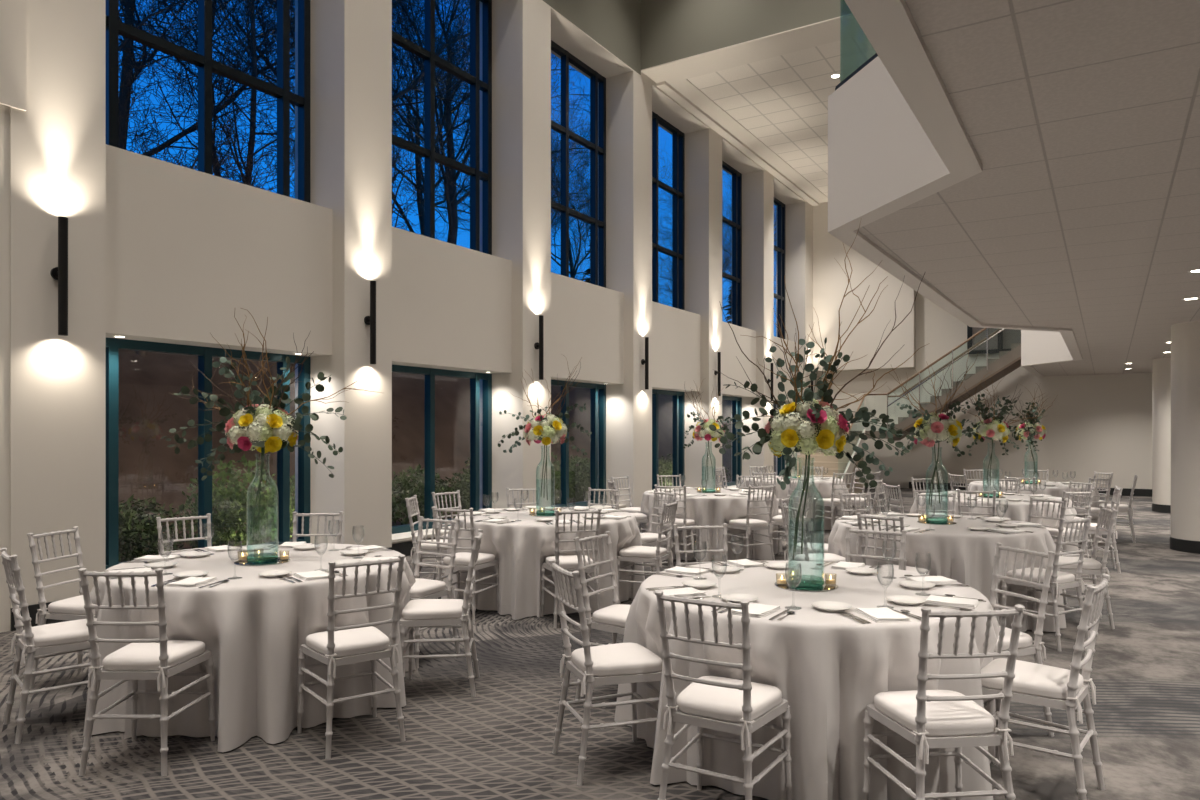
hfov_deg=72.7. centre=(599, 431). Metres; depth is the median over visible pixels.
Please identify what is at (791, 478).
chair
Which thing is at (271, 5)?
bare tree
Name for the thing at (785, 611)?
knife
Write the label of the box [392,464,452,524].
shrub
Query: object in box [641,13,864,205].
ceiling soffit
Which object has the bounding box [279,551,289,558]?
votive candle
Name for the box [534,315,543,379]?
wall sconce
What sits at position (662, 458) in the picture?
shrub
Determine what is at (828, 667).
tablecloth
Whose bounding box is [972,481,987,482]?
folded napkin
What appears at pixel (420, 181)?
bare tree
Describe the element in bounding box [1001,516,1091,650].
chair
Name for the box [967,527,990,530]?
bread plate
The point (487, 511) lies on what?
bread plate
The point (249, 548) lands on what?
bread plate
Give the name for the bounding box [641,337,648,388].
wall sconce
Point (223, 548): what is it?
folded napkin
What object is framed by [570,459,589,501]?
shrub
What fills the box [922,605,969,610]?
fork
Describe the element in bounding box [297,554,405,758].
chair
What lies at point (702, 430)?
flower arrangement
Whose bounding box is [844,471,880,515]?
chair
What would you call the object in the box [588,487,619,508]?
chair
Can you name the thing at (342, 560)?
bread plate
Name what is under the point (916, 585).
bread plate
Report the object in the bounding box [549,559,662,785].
chair
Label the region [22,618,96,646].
seat cushion
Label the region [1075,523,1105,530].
seat cushion
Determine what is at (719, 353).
wall sconce
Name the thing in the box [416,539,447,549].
seat cushion
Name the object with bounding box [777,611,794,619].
spoon
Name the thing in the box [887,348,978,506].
flower arrangement
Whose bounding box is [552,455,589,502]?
shrub
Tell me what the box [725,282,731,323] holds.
evergreen tree
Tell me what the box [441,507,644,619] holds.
tablecloth
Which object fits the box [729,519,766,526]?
seat cushion
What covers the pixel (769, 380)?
wall sconce
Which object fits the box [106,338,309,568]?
window
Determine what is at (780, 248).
window
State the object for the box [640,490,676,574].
chair
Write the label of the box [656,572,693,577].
knife
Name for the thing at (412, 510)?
chair
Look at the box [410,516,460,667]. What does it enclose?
chair
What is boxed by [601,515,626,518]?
folded napkin
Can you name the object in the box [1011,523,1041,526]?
folded napkin
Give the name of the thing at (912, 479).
chair
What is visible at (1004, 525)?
bread plate
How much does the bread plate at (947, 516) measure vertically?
0.020 m
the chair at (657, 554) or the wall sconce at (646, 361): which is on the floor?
the chair at (657, 554)
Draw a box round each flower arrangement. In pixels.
[161,308,380,540]
[498,359,591,499]
[683,380,739,481]
[709,221,929,558]
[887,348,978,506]
[953,371,1042,485]
[1007,383,1053,474]
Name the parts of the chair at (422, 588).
leg, post, seat frame, rail, rail, rail, crest rail, post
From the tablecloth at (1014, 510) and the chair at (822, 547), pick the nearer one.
the chair at (822, 547)
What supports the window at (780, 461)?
in the wall at (160, 251)
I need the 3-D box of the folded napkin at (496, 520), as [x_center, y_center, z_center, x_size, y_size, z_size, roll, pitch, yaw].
[-0.895,0.760,6.998,0.150,0.019,0.210,0,0,28]
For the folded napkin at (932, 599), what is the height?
0.019 m
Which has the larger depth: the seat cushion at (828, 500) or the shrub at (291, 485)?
the seat cushion at (828, 500)
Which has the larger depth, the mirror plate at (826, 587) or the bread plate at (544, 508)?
the bread plate at (544, 508)
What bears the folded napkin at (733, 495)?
on the tablecloth at (710, 509)
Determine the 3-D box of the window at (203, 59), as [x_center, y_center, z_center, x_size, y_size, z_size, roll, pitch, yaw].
[-4.023,-4.455,8.264,0.110,3.930,2.530,0,0,32]
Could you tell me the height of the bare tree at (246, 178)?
11.634 m
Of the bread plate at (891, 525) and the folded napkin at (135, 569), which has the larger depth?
the bread plate at (891, 525)
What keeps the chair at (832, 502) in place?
on the floor
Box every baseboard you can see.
[11,538,441,630]
[909,482,1151,496]
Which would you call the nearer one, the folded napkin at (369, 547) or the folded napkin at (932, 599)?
the folded napkin at (932, 599)
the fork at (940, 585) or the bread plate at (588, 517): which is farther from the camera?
the bread plate at (588, 517)
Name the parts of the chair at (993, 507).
post, crest rail, rail, rail, post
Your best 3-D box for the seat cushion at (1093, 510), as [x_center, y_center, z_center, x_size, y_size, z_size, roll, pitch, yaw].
[6.593,1.054,11.097,0.366,0.058,0.372,0,0,-16]
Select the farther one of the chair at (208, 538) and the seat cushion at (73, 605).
the chair at (208, 538)
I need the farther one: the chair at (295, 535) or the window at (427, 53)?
the window at (427, 53)
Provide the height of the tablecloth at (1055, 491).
0.752 m
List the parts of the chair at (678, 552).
post, crest rail, rail, rail, post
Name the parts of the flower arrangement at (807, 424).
flower stem, flower stem, flower stem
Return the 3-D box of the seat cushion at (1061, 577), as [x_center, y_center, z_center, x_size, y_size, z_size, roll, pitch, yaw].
[3.245,1.054,5.989,0.366,0.058,0.372,0,0,-31]
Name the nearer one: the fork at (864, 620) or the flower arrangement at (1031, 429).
the fork at (864, 620)
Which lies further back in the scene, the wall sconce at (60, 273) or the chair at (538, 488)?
the chair at (538, 488)
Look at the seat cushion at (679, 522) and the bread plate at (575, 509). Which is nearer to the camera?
the bread plate at (575, 509)
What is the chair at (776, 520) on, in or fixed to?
on the floor
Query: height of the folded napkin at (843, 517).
0.019 m
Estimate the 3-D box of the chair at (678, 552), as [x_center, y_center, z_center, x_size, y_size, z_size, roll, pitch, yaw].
[0.703,1.067,5.154,0.419,0.929,0.469,0,0,-12]
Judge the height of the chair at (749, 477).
0.929 m
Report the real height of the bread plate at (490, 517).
0.020 m
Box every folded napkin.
[108,568,151,571]
[134,555,180,560]
[166,577,217,586]
[204,545,237,552]
[279,541,306,547]
[293,570,328,580]
[347,545,385,550]
[361,556,397,561]
[460,512,485,514]
[479,508,503,510]
[482,518,508,522]
[524,506,541,508]
[552,520,570,523]
[567,506,588,509]
[595,508,619,511]
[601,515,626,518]
[653,587,706,597]
[664,566,708,575]
[681,494,696,496]
[725,559,765,567]
[729,494,746,496]
[731,602,781,617]
[830,561,865,569]
[841,516,867,519]
[845,521,875,524]
[855,607,911,622]
[879,512,903,515]
[891,527,919,531]
[905,576,958,583]
[924,595,978,608]
[927,512,944,516]
[942,491,963,493]
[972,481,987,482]
[977,499,991,501]
[980,517,1010,519]
[990,528,1024,533]
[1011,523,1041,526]
[1023,500,1047,502]
[1047,497,1067,499]
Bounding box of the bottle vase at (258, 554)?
[246,453,278,562]
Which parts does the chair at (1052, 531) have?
post, seat frame, rail, crest rail, post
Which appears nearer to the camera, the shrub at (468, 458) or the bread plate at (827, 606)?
the bread plate at (827, 606)
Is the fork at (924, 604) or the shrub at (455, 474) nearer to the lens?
the fork at (924, 604)
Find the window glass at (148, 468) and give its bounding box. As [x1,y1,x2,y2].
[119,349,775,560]
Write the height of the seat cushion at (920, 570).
0.058 m
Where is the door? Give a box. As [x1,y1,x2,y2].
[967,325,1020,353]
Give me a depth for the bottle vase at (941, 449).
6.91 m
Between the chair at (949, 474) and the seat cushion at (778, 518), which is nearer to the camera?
the seat cushion at (778, 518)
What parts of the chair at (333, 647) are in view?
leg, post, seat frame, rail, rail, rail, crest rail, leg, post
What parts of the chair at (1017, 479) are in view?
crest rail, post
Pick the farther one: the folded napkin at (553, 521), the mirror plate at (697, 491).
the mirror plate at (697, 491)
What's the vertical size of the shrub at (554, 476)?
1.393 m
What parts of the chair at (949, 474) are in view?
post, post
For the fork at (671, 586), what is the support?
on the tablecloth at (828, 667)
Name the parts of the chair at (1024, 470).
crest rail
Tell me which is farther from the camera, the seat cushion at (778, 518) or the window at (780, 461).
the window at (780, 461)
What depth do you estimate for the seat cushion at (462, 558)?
6.68 m
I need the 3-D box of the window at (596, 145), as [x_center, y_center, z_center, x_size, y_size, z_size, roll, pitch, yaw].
[-0.606,-4.455,13.746,0.110,3.930,2.530,0,0,32]
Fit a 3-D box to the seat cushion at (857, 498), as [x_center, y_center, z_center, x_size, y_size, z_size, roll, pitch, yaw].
[4.023,1.054,12.623,0.372,0.058,0.366,0,0,40]
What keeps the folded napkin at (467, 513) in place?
on the tablecloth at (521, 547)
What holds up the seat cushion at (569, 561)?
on the chair at (569, 563)
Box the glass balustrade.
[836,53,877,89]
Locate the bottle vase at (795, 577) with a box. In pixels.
[788,457,823,587]
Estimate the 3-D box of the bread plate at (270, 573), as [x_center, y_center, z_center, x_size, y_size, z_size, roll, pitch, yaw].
[-1.738,0.760,4.357,0.170,0.020,0.170,0,0,-44]
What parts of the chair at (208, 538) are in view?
post, crest rail, rail, rail, post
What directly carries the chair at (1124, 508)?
on the floor
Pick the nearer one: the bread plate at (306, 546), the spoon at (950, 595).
the spoon at (950, 595)
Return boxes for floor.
[0,487,1199,799]
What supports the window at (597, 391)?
in the wall at (160, 251)
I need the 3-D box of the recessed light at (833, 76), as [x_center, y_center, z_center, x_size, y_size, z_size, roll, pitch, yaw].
[4.328,-6.537,14.978,0.204,0.006,0.204,0,0,32]
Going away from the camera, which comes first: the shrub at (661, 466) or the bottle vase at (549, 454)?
the bottle vase at (549, 454)
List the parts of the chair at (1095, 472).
post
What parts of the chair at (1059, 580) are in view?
leg, leg, seat frame, post, rail, rail, rail, crest rail, post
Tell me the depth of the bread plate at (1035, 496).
9.59 m
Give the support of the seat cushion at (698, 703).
on the chair at (734, 706)
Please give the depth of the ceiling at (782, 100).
15.79 m
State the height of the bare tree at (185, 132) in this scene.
17.884 m
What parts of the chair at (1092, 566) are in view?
seat frame, post, crest rail, post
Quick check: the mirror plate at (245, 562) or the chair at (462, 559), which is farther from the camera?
the chair at (462, 559)
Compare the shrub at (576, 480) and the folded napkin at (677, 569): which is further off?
the shrub at (576, 480)
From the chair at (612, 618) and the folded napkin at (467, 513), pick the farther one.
the folded napkin at (467, 513)
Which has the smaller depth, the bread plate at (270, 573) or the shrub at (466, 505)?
the bread plate at (270, 573)
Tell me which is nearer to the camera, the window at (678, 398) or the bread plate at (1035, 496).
the bread plate at (1035, 496)
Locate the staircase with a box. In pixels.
[790,328,1020,492]
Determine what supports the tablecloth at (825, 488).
on the round table
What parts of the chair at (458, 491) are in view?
post, crest rail, post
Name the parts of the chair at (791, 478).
post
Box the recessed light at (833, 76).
[830,74,840,78]
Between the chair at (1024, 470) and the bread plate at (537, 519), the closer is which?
the bread plate at (537, 519)
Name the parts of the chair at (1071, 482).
crest rail, post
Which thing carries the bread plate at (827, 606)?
on the tablecloth at (828, 667)
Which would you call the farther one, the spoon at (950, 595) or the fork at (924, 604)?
the spoon at (950, 595)
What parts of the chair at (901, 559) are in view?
post, rail, crest rail, post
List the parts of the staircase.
handrail, rail post, wall handrail, handrail, rail post, rail post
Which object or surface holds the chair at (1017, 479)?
on the floor
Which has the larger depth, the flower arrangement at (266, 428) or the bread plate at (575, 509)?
the bread plate at (575, 509)
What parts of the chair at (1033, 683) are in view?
leg, seat frame, post, rail, rail, rail, post, crest rail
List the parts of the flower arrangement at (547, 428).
flower stem, flower stem, flower stem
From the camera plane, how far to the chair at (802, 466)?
14.44 m
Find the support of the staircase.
on the floor
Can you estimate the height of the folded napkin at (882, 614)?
0.019 m
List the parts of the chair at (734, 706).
post, leg, crest rail, rail, rail, rail, seat frame, post, leg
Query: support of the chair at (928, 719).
on the floor
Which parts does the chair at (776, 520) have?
leg, seat frame, post, post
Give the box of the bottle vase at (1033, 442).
[1024,442,1037,483]
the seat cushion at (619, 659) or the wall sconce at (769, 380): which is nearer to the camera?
the seat cushion at (619, 659)
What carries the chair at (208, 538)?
on the floor
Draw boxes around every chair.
[0,547,96,743]
[27,526,95,688]
[78,568,214,776]
[156,513,211,553]
[292,511,342,543]
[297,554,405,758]
[399,529,482,696]
[405,495,447,577]
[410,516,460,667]
[432,490,461,579]
[432,506,498,623]
[506,487,539,507]
[541,508,601,627]
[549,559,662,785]
[573,531,630,699]
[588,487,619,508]
[607,480,648,532]
[611,476,640,526]
[617,500,678,599]
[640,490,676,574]
[654,485,697,565]
[655,590,791,799]
[657,474,681,486]
[673,523,727,566]
[714,467,726,487]
[727,485,775,560]
[736,475,762,489]
[749,466,767,475]
[752,472,784,505]
[771,481,814,553]
[779,477,805,531]
[779,496,827,560]
[782,503,845,562]
[802,466,822,476]
[814,472,853,530]
[839,492,872,516]
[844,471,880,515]
[845,527,906,569]
[851,468,866,513]
[856,512,928,574]
[862,604,1024,799]
[875,479,887,511]
[883,483,903,512]
[911,477,936,499]
[915,492,955,514]
[938,470,943,491]
[948,473,967,491]
[957,489,995,516]
[963,469,984,484]
[981,574,1109,799]
[987,478,1018,493]
[990,543,1055,736]
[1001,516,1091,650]
[1004,476,1034,494]
[1023,469,1048,480]
[1028,497,1067,603]
[1046,490,1092,577]
[1059,506,1116,628]
[1068,481,1095,553]
[1074,477,1111,546]
[1075,486,1122,572]
[1092,471,1112,516]
[1099,475,1137,542]
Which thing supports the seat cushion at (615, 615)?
on the chair at (612, 618)
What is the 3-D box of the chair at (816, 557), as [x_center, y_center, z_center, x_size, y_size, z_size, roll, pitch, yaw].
[1.790,1.067,6.747,0.469,0.929,0.419,0,0,-8]
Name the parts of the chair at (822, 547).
post, post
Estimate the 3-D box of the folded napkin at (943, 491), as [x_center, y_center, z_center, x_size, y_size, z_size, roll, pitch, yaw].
[4.452,0.760,10.280,0.150,0.019,0.210,0,0,-15]
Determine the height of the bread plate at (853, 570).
0.020 m
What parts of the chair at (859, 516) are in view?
post, crest rail, rail, rail, rail, post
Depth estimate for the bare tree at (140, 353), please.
14.71 m
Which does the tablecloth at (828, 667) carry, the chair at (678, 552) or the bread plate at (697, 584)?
the bread plate at (697, 584)
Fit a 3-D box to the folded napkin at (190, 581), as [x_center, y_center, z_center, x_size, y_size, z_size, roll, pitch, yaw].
[-2.072,0.760,4.147,0.150,0.019,0.210,0,0,5]
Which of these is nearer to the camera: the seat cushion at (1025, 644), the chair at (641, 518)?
the seat cushion at (1025, 644)
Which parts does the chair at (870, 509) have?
post, crest rail, rail, post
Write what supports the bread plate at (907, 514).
on the tablecloth at (964, 555)
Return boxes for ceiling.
[543,0,851,74]
[688,34,875,196]
[856,0,1199,375]
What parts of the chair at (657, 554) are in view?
leg, leg, seat frame, post, crest rail, post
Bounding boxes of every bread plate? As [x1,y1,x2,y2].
[144,562,177,568]
[173,571,208,578]
[180,552,210,557]
[237,546,264,551]
[258,570,291,577]
[293,544,319,549]
[335,559,360,563]
[340,550,368,555]
[484,510,501,513]
[488,516,506,518]
[505,508,520,510]
[535,518,553,521]
[542,507,558,509]
[572,508,588,510]
[582,515,596,518]
[595,510,609,513]
[682,580,715,588]
[709,566,739,573]
[721,593,757,603]
[765,562,794,569]
[812,601,851,611]
[845,567,877,574]
[862,519,882,522]
[886,595,925,605]
[888,524,909,527]
[899,581,934,589]
[904,513,923,516]
[943,515,962,517]
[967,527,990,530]
[983,519,1004,522]
[996,523,1018,527]
[1006,499,1022,501]
[1028,495,1042,497]
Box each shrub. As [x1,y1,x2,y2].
[119,494,186,561]
[119,497,189,561]
[119,506,124,538]
[176,454,293,545]
[176,481,274,548]
[264,474,294,540]
[266,475,294,530]
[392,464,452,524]
[392,468,449,524]
[392,489,402,518]
[439,469,469,518]
[449,475,469,517]
[455,458,469,491]
[551,452,573,504]
[551,455,587,504]
[551,473,560,504]
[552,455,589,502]
[552,457,588,493]
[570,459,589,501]
[658,459,671,488]
[658,464,671,485]
[660,454,671,462]
[722,465,731,481]
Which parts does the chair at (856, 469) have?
post, post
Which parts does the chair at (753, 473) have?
crest rail, post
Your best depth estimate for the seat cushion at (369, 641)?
4.02 m
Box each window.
[106,0,309,202]
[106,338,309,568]
[392,0,491,254]
[392,364,491,533]
[551,40,605,287]
[551,379,605,506]
[652,111,684,309]
[652,389,684,489]
[722,161,741,326]
[722,396,741,485]
[774,197,784,338]
[777,401,784,475]
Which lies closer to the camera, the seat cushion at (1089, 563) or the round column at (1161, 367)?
the seat cushion at (1089, 563)
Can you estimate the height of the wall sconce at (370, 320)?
0.940 m
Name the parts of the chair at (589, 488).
post, rail, crest rail, post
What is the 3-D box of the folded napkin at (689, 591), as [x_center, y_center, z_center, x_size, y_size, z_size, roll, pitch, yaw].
[0.377,0.760,3.863,0.210,0.019,0.150,0,0,-21]
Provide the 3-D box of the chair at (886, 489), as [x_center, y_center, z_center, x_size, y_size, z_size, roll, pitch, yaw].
[3.592,1.067,9.488,0.469,0.929,0.419,0,0,-7]
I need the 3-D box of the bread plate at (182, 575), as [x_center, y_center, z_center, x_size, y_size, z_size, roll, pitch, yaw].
[-2.171,0.760,4.323,0.170,0.020,0.170,0,0,6]
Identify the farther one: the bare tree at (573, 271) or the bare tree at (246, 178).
the bare tree at (573, 271)
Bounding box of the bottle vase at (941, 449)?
[926,449,947,522]
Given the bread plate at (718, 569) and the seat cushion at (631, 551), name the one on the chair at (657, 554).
the seat cushion at (631, 551)
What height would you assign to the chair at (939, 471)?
0.929 m
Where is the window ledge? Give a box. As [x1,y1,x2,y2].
[392,485,735,541]
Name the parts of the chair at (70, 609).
post, crest rail, rail, rail, rail, seat frame, post, leg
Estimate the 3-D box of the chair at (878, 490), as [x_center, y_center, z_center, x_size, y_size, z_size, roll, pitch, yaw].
[3.699,1.067,10.207,0.469,0.929,0.419,0,0,33]
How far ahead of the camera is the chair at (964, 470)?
13.36 m
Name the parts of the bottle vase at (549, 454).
glass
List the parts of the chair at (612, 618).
post, crest rail, rail, rail, rail, seat frame, post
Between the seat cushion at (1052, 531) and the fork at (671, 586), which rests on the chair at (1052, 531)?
the seat cushion at (1052, 531)
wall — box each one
[0,0,815,632]
[813,202,915,371]
[816,291,1151,488]
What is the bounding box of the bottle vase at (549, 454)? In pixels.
[536,454,554,514]
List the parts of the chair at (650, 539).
post, seat frame, crest rail, post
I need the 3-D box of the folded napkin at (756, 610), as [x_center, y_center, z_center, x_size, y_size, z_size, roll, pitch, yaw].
[0.664,0.760,3.492,0.150,0.019,0.210,0,0,37]
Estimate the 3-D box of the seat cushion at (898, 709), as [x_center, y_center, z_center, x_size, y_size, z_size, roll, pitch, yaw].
[1.268,1.054,3.080,0.366,0.058,0.372,0,0,-6]
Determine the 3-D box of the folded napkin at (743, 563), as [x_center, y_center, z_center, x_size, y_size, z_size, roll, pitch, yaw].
[0.841,0.760,4.730,0.150,0.019,0.210,0,0,-21]
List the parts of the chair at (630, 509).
post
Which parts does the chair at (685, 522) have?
post, crest rail, post, leg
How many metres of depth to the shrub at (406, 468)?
13.56 m
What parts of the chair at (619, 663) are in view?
post, crest rail, rail, rail, rail, post, seat frame, leg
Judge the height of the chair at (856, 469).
0.929 m
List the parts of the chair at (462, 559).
post, crest rail, rail, rail, rail, leg, seat frame, post, leg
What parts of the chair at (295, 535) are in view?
post, rail, crest rail, post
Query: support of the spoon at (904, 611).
on the tablecloth at (828, 667)
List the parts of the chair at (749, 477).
crest rail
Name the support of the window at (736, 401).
in the wall at (160, 251)
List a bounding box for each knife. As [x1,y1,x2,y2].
[198,579,228,587]
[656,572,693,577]
[769,609,789,619]
[891,609,920,620]
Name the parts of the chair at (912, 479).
post, post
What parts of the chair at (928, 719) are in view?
leg, post, seat frame, leg, rail, rail, rail, crest rail, post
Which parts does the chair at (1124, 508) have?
post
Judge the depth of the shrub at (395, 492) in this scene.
11.61 m
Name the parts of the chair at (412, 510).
post, post, seat frame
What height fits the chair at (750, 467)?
0.929 m
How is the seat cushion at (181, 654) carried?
on the chair at (161, 658)
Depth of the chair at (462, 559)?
6.64 m
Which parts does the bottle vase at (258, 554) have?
glass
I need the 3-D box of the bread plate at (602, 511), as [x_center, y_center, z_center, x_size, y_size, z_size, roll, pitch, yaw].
[0.006,0.760,7.724,0.170,0.020,0.170,0,0,-32]
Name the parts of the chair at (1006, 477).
crest rail, post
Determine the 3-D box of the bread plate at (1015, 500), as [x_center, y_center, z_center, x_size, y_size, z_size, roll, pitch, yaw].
[4.617,0.760,9.077,0.170,0.020,0.170,0,0,-15]
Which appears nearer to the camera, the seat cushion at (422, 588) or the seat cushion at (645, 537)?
the seat cushion at (422, 588)
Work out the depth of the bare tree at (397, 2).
21.40 m
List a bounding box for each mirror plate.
[234,557,290,565]
[529,513,561,516]
[697,491,720,492]
[774,580,837,591]
[917,520,956,524]
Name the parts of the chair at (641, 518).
post, seat frame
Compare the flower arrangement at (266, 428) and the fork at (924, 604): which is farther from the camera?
the flower arrangement at (266, 428)
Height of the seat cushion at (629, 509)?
0.058 m
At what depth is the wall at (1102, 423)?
20.85 m
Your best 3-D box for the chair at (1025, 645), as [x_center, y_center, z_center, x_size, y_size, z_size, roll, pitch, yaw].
[2.031,1.067,4.220,0.469,0.929,0.419,0,0,-18]
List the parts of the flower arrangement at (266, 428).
flower stem, flower stem, flower stem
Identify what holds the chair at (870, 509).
on the floor
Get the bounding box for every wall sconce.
[50,216,67,335]
[364,281,375,363]
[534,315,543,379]
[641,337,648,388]
[714,352,720,395]
[768,363,772,400]
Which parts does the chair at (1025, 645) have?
post, seat frame, rail, rail, rail, crest rail, post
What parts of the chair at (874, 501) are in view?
seat frame, post, post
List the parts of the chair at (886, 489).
post, post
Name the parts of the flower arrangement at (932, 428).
flower stem, flower stem, flower stem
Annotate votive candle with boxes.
[237,551,247,559]
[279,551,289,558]
[776,576,787,583]
[825,576,836,583]
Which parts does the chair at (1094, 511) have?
seat frame, post, crest rail, post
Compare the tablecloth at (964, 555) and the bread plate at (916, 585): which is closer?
the bread plate at (916, 585)
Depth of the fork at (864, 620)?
3.34 m
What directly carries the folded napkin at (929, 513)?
on the tablecloth at (964, 555)
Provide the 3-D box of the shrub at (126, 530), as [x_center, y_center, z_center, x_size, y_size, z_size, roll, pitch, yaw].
[-5.099,1.173,8.809,1.191,1.001,1.182,0,0,-20]
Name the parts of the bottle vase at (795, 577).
glass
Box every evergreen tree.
[579,231,589,282]
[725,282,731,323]
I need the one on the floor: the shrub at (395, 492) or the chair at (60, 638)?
the chair at (60, 638)
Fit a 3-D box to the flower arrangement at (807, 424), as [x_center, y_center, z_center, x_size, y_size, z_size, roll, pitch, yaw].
[1.104,-0.230,4.093,0.945,1.736,0.838,0,0,-41]
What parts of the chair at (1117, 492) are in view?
seat frame, post, post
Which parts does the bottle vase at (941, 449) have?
glass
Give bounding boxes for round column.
[1152,357,1170,512]
[1170,321,1199,553]
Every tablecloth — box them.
[83,543,415,751]
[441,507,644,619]
[615,561,999,799]
[640,488,782,561]
[738,476,848,530]
[828,513,1065,631]
[910,492,1078,556]
[968,481,1101,540]
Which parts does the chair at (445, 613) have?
leg, leg, seat frame, post, post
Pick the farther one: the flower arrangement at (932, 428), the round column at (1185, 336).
the round column at (1185, 336)
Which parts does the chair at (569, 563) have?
leg, post, seat frame, rail, rail, rail, crest rail, post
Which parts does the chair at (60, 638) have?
crest rail, post, rail, rail, post, seat frame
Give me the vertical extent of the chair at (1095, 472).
0.929 m
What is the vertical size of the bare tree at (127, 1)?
10.992 m
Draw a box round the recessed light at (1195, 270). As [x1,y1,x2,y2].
[1187,269,1199,272]
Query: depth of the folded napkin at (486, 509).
7.93 m
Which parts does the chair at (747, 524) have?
seat frame, post, leg, rail, rail, crest rail, post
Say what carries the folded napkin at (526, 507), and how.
on the tablecloth at (521, 547)
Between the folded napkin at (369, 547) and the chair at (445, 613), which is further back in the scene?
the folded napkin at (369, 547)
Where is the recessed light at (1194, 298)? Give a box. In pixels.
[1181,297,1199,299]
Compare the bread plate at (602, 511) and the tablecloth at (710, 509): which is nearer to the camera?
the bread plate at (602, 511)
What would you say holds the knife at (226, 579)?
on the tablecloth at (254, 627)
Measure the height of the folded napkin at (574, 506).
0.019 m
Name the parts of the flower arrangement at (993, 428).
flower stem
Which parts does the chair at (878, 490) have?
post, post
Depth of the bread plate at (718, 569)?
4.51 m
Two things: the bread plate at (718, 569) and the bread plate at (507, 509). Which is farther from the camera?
the bread plate at (507, 509)
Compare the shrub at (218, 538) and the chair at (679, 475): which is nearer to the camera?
the shrub at (218, 538)
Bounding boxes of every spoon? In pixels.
[123,561,150,562]
[208,580,228,587]
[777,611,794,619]
[900,610,921,618]
[945,594,982,599]
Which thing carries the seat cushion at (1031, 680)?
on the chair at (1033, 683)
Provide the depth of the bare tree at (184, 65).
21.95 m
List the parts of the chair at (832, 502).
leg, seat frame, post, crest rail, post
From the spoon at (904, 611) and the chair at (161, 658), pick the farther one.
the chair at (161, 658)
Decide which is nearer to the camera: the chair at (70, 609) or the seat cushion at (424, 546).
the chair at (70, 609)
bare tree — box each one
[119,0,183,140]
[119,0,294,195]
[119,0,294,356]
[119,0,409,197]
[119,0,444,177]
[134,0,588,166]
[213,0,574,241]
[217,0,587,244]
[225,0,554,234]
[392,41,671,250]
[435,62,669,280]
[658,155,775,306]
[658,191,775,316]
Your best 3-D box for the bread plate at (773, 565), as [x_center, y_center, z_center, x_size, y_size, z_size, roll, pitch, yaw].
[1.017,0.760,4.609,0.170,0.020,0.170,0,0,-16]
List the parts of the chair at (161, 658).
post, crest rail, rail, rail, rail, leg, seat frame, post, leg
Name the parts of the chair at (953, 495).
post, crest rail, rail, post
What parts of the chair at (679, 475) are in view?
crest rail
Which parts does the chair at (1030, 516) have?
post, rail, crest rail, post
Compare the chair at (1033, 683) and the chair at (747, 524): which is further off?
the chair at (747, 524)
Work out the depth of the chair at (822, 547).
7.37 m
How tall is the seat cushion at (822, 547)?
0.058 m
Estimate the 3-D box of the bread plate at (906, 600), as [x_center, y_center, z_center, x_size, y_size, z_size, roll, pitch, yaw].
[1.377,0.760,3.666,0.170,0.020,0.170,0,0,36]
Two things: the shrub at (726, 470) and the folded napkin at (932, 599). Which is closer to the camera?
the folded napkin at (932, 599)
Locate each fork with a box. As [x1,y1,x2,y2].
[646,586,684,589]
[838,612,865,623]
[842,612,870,623]
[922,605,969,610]
[924,604,971,610]
[932,585,967,587]
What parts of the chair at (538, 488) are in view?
post, crest rail, rail, post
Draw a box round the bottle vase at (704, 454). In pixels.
[702,454,715,491]
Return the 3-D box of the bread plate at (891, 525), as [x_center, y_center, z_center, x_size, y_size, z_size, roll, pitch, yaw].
[2.416,0.760,6.584,0.170,0.020,0.170,0,0,41]
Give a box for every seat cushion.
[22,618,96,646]
[48,595,94,614]
[102,640,205,670]
[305,626,389,656]
[402,599,462,619]
[410,578,445,597]
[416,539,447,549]
[443,552,494,565]
[545,555,592,568]
[571,643,662,675]
[592,604,630,627]
[619,507,640,512]
[619,546,666,557]
[631,513,646,519]
[640,533,665,542]
[663,518,694,526]
[676,676,781,722]
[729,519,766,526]
[772,515,805,521]
[793,542,827,553]
[795,553,845,562]
[817,498,844,503]
[847,497,873,502]
[874,690,995,735]
[877,564,928,574]
[981,658,1083,698]
[994,626,1032,651]
[1007,568,1074,583]
[1046,527,1081,535]
[1059,556,1101,569]
[1074,506,1099,512]
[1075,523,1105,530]
[1099,504,1127,509]
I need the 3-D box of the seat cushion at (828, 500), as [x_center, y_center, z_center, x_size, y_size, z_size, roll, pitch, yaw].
[3.562,1.054,12.454,0.366,0.058,0.372,0,0,-21]
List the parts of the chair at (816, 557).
post, crest rail, post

